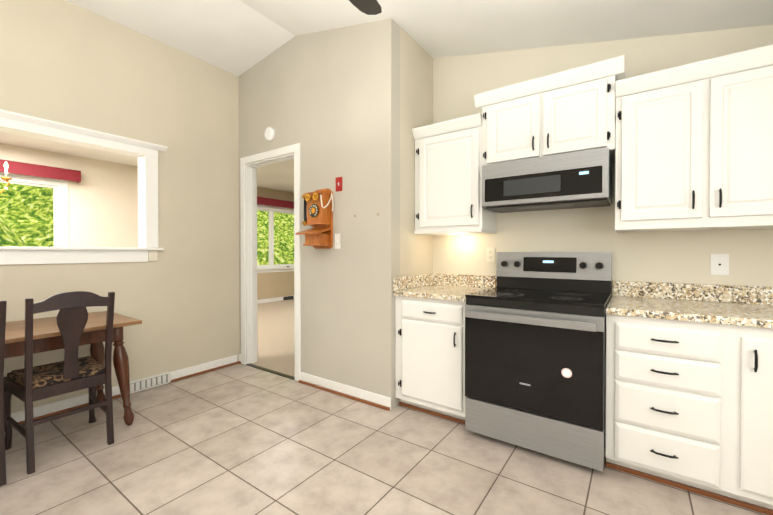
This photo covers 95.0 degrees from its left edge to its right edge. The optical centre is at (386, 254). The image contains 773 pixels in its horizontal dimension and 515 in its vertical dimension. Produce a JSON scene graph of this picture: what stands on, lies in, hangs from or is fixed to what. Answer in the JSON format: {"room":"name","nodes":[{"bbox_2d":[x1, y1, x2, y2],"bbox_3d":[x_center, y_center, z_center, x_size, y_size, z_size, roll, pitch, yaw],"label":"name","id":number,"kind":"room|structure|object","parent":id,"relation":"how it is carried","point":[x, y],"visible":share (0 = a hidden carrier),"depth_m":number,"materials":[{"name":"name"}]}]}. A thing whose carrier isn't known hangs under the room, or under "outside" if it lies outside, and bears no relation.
{"room":"kitchen","nodes":[
{"label":"kitchen","id":0,"kind":"room"},
{"bbox_2d":[0,0,239,412],"bbox_3d":[-2.812,-0.493,2.071,0.120,3.300,4.420,0,1,35],"label":"wall","id":1,"kind":"structure","parent":0,"point":[65,62],"depth_m":3.06,"materials":[{"name":"paint"}]},
{"bbox_2d":[11,385,120,426],"bbox_3d":[-3.071,1.118,1.577,0.043,0.088,3.170,0,1,35],"label":"baseboard","id":2,"kind":"structure","parent":1,"relation":"attached to","point":[50,409],"depth_m":2.57,"materials":[{"name":"white wood"}]},
{"bbox_2d":[0,109,167,264],"bbox_3d":[-2.684,-0.440,2.236,0.200,1.014,2.335,0,1,35],"label":"trim","id":3,"kind":"structure","parent":1,"relation":"attached to","point":[145,153],"depth_m":2.75,"materials":[{"name":"white wood"}]},
{"bbox_2d":[120,372,170,393],"bbox_3d":[-2.053,1.101,3.035,0.026,0.095,0.376,0,1,35],"label":"floor vent","id":4,"kind":"object","parent":1,"relation":"in","point":[149,382],"visible":0.85,"depth_m":3.04,"materials":[{"name":"white metal"}]},
{"bbox_2d":[148,250,157,260],"bbox_3d":[-2.028,0.008,3.077,0.008,0.090,0.070,0,1,35],"label":"outlet","id":5,"kind":"object","parent":1,"relation":"attached to","point":[152,255],"visible":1,"depth_m":3.07,"materials":[{"name":"beige plastic"}]},
{"bbox_2d":[170,354,240,381],"bbox_3d":[-1.737,1.100,3.464,0.050,0.088,0.690,0,1,35],"label":"baseboard","id":6,"kind":"structure","parent":1,"relation":"attached to","point":[192,371],"depth_m":3.43,"materials":[{"name":"white wood"}]},
{"bbox_2d":[0,131,293,192],"bbox_3d":[-2.040,-1.536,4.503,5.330,0.100,9.300,0,1,35],"label":"ceiling","id":7,"kind":"structure","parent":0,"point":[34,143],"depth_m":5.44,"materials":[{"name":"paint"}]},
{"bbox_2d":[0,162,11,192],"bbox_3d":[-4.191,-1.001,3.564,0.571,0.952,0.573,0,1,35],"label":"dining chandelier","id":8,"kind":"object","parent":7,"relation":"hanging from","point":[6,178],"visible":1,"depth_m":3.72,"materials":[{"name":"gold metal"}]},
{"bbox_2d":[0,143,293,299],"bbox_3d":[-4.266,-0.531,6.081,0.124,3.300,9.300,0,1,35],"label":"wall","id":9,"kind":"structure","parent":0,"point":[100,217],"depth_m":5.64,"materials":[{"name":"beige paint"}]},
{"bbox_2d":[0,172,67,246],"bbox_3d":[-5.341,-0.336,4.516,0.170,1.560,1.980,0,1,35],"label":"dining room window","id":10,"kind":"structure","parent":9,"relation":"in","point":[60,216],"depth_m":5.21,"materials":[{"name":"white wood"}]},
{"bbox_2d":[0,159,80,182],"bbox_3d":[-5.247,-1.163,4.436,0.133,0.165,2.190,0,1,35],"label":"valance","id":11,"kind":"object","parent":10,"relation":"attached to","point":[22,168],"visible":1,"depth_m":4.93,"materials":[{"name":"red fabric"}]},
{"bbox_2d":[257,295,292,303],"bbox_3d":[-2.946,1.057,7.857,0.012,0.090,4.860,0,1,35],"label":"baseboard","id":12,"kind":"structure","parent":9,"relation":"attached to","point":[269,300],"depth_m":8.20,"materials":[{"name":"white wood"}]},
{"bbox_2d":[257,204,293,272],"bbox_3d":[-2.680,-0.372,8.292,0.170,1.560,1.920,0,1,35],"label":"living room window","id":13,"kind":"structure","parent":9,"relation":"in","point":[271,266],"depth_m":8.27,"materials":[{"name":"white wood"}]},
{"bbox_2d":[257,197,293,208],"bbox_3d":[-2.583,-1.199,8.216,0.133,0.165,2.140,0,1,35],"label":"valance","id":14,"kind":"object","parent":13,"relation":"attached to","point":[274,202],"visible":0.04,"depth_m":8.14,"materials":[{"name":"red fabric"}]},
{"bbox_2d":[66,0,294,75],"bbox_3d":[-2.289,-1.960,2.019,1.020,0.225,5.200,0,1,35],"label":"ceiling","id":15,"kind":"structure","parent":0,"point":[237,37],"depth_m":2.99,"materials":[{"name":"paint"}]},
{"bbox_2d":[251,299,294,376],"bbox_3d":[-2.040,1.175,4.528,5.330,0.078,9.300,0,1,35],"label":"floor carpet","id":16,"kind":"object","parent":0,"point":[275,331],"depth_m":4.91,"materials":[{"name":"beige carpet"}]},
{"bbox_2d":[283,295,293,299],"bbox_3d":[-2.386,1.050,8.625,0.017,0.090,0.320,0,1,35],"label":"air vent","id":17,"kind":"object","parent":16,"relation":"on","point":[288,297],"visible":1,"depth_m":8.62,"materials":[{"name":"grey metal"}]},
{"bbox_2d":[238,18,399,408],"bbox_3d":[-0.728,-0.504,3.232,1.950,3.300,0.120,0,1,35],"label":"wall","id":18,"kind":"structure","parent":0,"point":[328,101],"depth_m":2.88,"materials":[{"name":"paint"}]},
{"bbox_2d":[264,127,274,140],"bbox_3d":[-1.129,-1.166,3.412,0.136,0.136,0.038,0,1,35],"label":"smoke detector","id":19,"kind":"object","parent":18,"relation":"attached to","point":[269,134],"visible":0.98,"depth_m":3.39,"materials":[{"name":"white plastic"}]},
{"bbox_2d":[240,143,300,380],"bbox_3d":[-1.112,0.069,3.509,0.910,2.150,0.152,0,1,35],"label":"door frame","id":20,"kind":"structure","parent":18,"relation":"attached to","point":[248,207],"depth_m":3.68,"materials":[{"name":"white wood"}]},
{"bbox_2d":[296,188,333,248],"bbox_3d":[-0.606,-0.304,2.958,0.313,0.505,0.190,0,1,35],"label":"wall phone","id":21,"kind":"object","parent":18,"relation":"attached to","point":[318,209],"visible":1,"depth_m":2.94,"materials":[{"name":"brown wood"}]},
{"bbox_2d":[335,233,340,248],"bbox_3d":[-0.407,-0.113,2.927,0.060,0.125,0.016,0,1,35],"label":"light switch","id":22,"kind":"object","parent":18,"relation":"attached to","point":[337,241],"visible":1,"depth_m":2.93,"materials":[{"name":"white plastic"}]},
{"bbox_2d":[335,177,341,191],"bbox_3d":[-0.395,-0.581,2.914,0.072,0.116,0.016,0,1,35],"label":"light switch","id":23,"kind":"object","parent":18,"relation":"attached to","point":[338,181],"visible":1,"depth_m":2.92,"materials":[{"name":"red plastic"}]},
{"bbox_2d":[298,372,390,410],"bbox_3d":[-0.379,1.105,2.909,0.990,0.088,0.032,0,1,35],"label":"baseboard","id":24,"kind":"structure","parent":18,"relation":"attached to","point":[330,386],"depth_m":2.86,"materials":[{"name":"white wood"}]},
{"bbox_2d":[0,363,767,514],"bbox_3d":[-0.564,1.194,0.833,5.000,0.050,4.960,0,1,35],"label":"floor","id":25,"kind":"structure","parent":0,"point":[239,439],"depth_m":1.94,"materials":[{"name":"tile"}]},
{"bbox_2d":[0,300,6,485],"bbox_3d":[-2.220,0.689,1.752,0.512,0.957,0.484,0,1,32],"label":"chair","id":26,"kind":"object","parent":25,"relation":"on","point":[3,304],"visible":1,"depth_m":1.79,"materials":[{"name":"brown wood"}]},
{"bbox_2d":[4,291,114,474],"bbox_3d":[-1.970,0.685,2.150,0.512,0.957,0.483,0,1,35],"label":"chair","id":27,"kind":"object","parent":25,"relation":"on","point":[29,384],"visible":0.98,"depth_m":2.03,"materials":[{"name":"brown wood"}]},
{"bbox_2d":[4,311,141,425],"bbox_3d":[-2.457,0.805,1.845,0.665,0.711,1.840,0,1,35],"label":"dining table","id":28,"kind":"object","parent":25,"relation":"on","point":[47,336],"visible":0.79,"depth_m":2.33,"materials":[{"name":"brown wood"}]},
{"bbox_2d":[246,363,294,379],"bbox_3d":[-1.141,1.140,3.477,0.738,0.007,0.042,0,1,35],"label":"trim","id":29,"kind":"structure","parent":25,"relation":"on","point":[272,371],"depth_m":3.45,"materials":[{"name":"brown metal"}]},
{"bbox_2d":[393,273,496,423],"bbox_3d":[0.468,0.660,2.729,0.592,0.982,0.657,0,1,35],"label":"base cabinet","id":30,"kind":"object","parent":25,"relation":"on","point":[429,343],"visible":0.83,"depth_m":2.51,"materials":[{"name":"white wood"}]},
{"bbox_2d":[465,252,611,471],"bbox_3d":[0.986,0.569,2.289,0.754,1.172,0.745,0,1,35],"label":"range","id":31,"kind":"object","parent":25,"relation":"on","point":[535,351],"visible":1,"depth_m":2.05,"materials":[{"name":"black"}]},
{"bbox_2d":[605,316,736,504],"bbox_3d":[1.539,0.734,1.995,0.484,0.847,0.626,0,1,35],"label":"base cabinet","id":32,"kind":"object","parent":25,"relation":"on","point":[689,386],"depth_m":1.72,"materials":[{"name":"white wood"}]},
{"bbox_2d":[606,296,772,327],"bbox_3d":[2.029,0.297,1.637,1.692,0.035,0.639,0,1,35],"label":"countertop","id":33,"kind":"structure","parent":32,"relation":"on","point":[647,307],"depth_m":1.79,"materials":[{"name":"beige stone"}]},
{"bbox_2d":[737,328,772,514],"bbox_3d":[1.941,0.737,1.711,0.501,0.847,0.626,0,1,35],"label":"base cabinet","id":34,"kind":"object","parent":25,"relation":"on","point":[754,345],"depth_m":1.56,"materials":[{"name":"white wood"}]},
{"bbox_2d":[400,27,432,276],"bbox_3d":[1.460,-0.518,4.749,0.120,3.300,4.880,0,1,35],"label":"wall","id":35,"kind":"structure","parent":0,"point":[416,109],"depth_m":2.86,"materials":[{"name":"paint"}]},
{"bbox_2d":[240,0,772,57],"bbox_3d":[-0.147,-1.534,0.514,4.220,1.050,5.200,0,1,35],"label":"ceiling","id":36,"kind":"structure","parent":0,"point":[439,28],"depth_m":2.36,"materials":[{"name":"paint"}]},
{"bbox_2d":[349,0,381,14],"bbox_3d":[-0.436,-1.406,1.477,1.069,0.548,1.069,0,1,-14],"label":"ceiling fan","id":37,"kind":"object","parent":36,"relation":"hanging from","point":[370,7],"visible":1,"depth_m":2.02,"materials":[{"name":"brown metal"}]},
{"bbox_2d":[433,25,772,296],"bbox_3d":[1.696,-0.495,2.332,3.050,3.300,0.120,0,1,35],"label":"wall","id":38,"kind":"structure","parent":0,"point":[460,82],"depth_m":2.41,"materials":[{"name":"paint"}]},
{"bbox_2d":[412,113,495,235],"bbox_3d":[0.540,-0.592,2.841,0.567,0.847,0.372,0,1,35],"label":"upper cabinet","id":39,"kind":"object","parent":38,"relation":"attached to","point":[448,177],"visible":1,"depth_m":2.70,"materials":[{"name":"white wood"}]},
{"bbox_2d":[486,248,494,261],"bbox_3d":[0.841,0.000,2.860,0.072,0.116,0.008,0,1,35],"label":"outlet","id":40,"kind":"object","parent":38,"relation":"attached to","point":[490,254],"visible":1,"depth_m":2.86,"materials":[{"name":"beige plastic"}]},
{"bbox_2d":[474,55,625,164],"bbox_3d":[1.100,-0.887,2.436,0.896,0.518,0.384,0,1,35],"label":"upper cabinet","id":41,"kind":"object","parent":38,"relation":"attached to","point":[569,111],"visible":1,"depth_m":2.27,"materials":[{"name":"white wood"}]},
{"bbox_2d":[482,147,611,212],"bbox_3d":[1.093,-0.474,2.430,0.752,0.300,0.409,0,1,35],"label":"over-the-range microwave","id":42,"kind":"object","parent":41,"relation":"attached to","point":[581,179],"visible":1,"depth_m":2.25,"materials":[{"name":"silver metal"}]},
{"bbox_2d":[615,44,772,231],"bbox_3d":[1.769,-0.591,1.994,0.797,0.839,0.341,0,1,35],"label":"upper cabinet","id":43,"kind":"object","parent":38,"relation":"attached to","point":[693,146],"depth_m":1.87,"materials":[{"name":"white wood"}]},
{"bbox_2d":[710,254,728,274],"bbox_3d":[1.953,0.057,2.077,0.080,0.125,0.008,0,1,35],"label":"wall jack","id":44,"kind":"object","parent":38,"relation":"attached to","point":[719,264],"visible":1,"depth_m":2.08,"materials":[{"name":"white plastic"}]},
{"bbox_2d":[613,280,772,303],"bbox_3d":[2.206,0.227,1.889,1.692,0.100,0.022,0,1,35],"label":"backsplash","id":45,"kind":"structure","parent":0,"relation":"attached to","point":[732,294],"depth_m":2.12,"materials":[{"name":"beige stone"}]},
{"bbox_3d":[-19.386,1.347,16.327,36.380,0.050,60.000,0,1,35],"label":"ground","id":46,"kind":"structure","parent":0,"visible":0},
{"bbox_2d":[0,183,293,264],"bbox_3d":[-11.984,-6.130,12.578,17.756,16.323,27.995,0,1,35],"label":"trees","id":47,"kind":"object","parent":46,"relation":"on","point":[26,215],"visible":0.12,"depth_m":8.90,"materials":[{"name":"green plant"}]}
]}

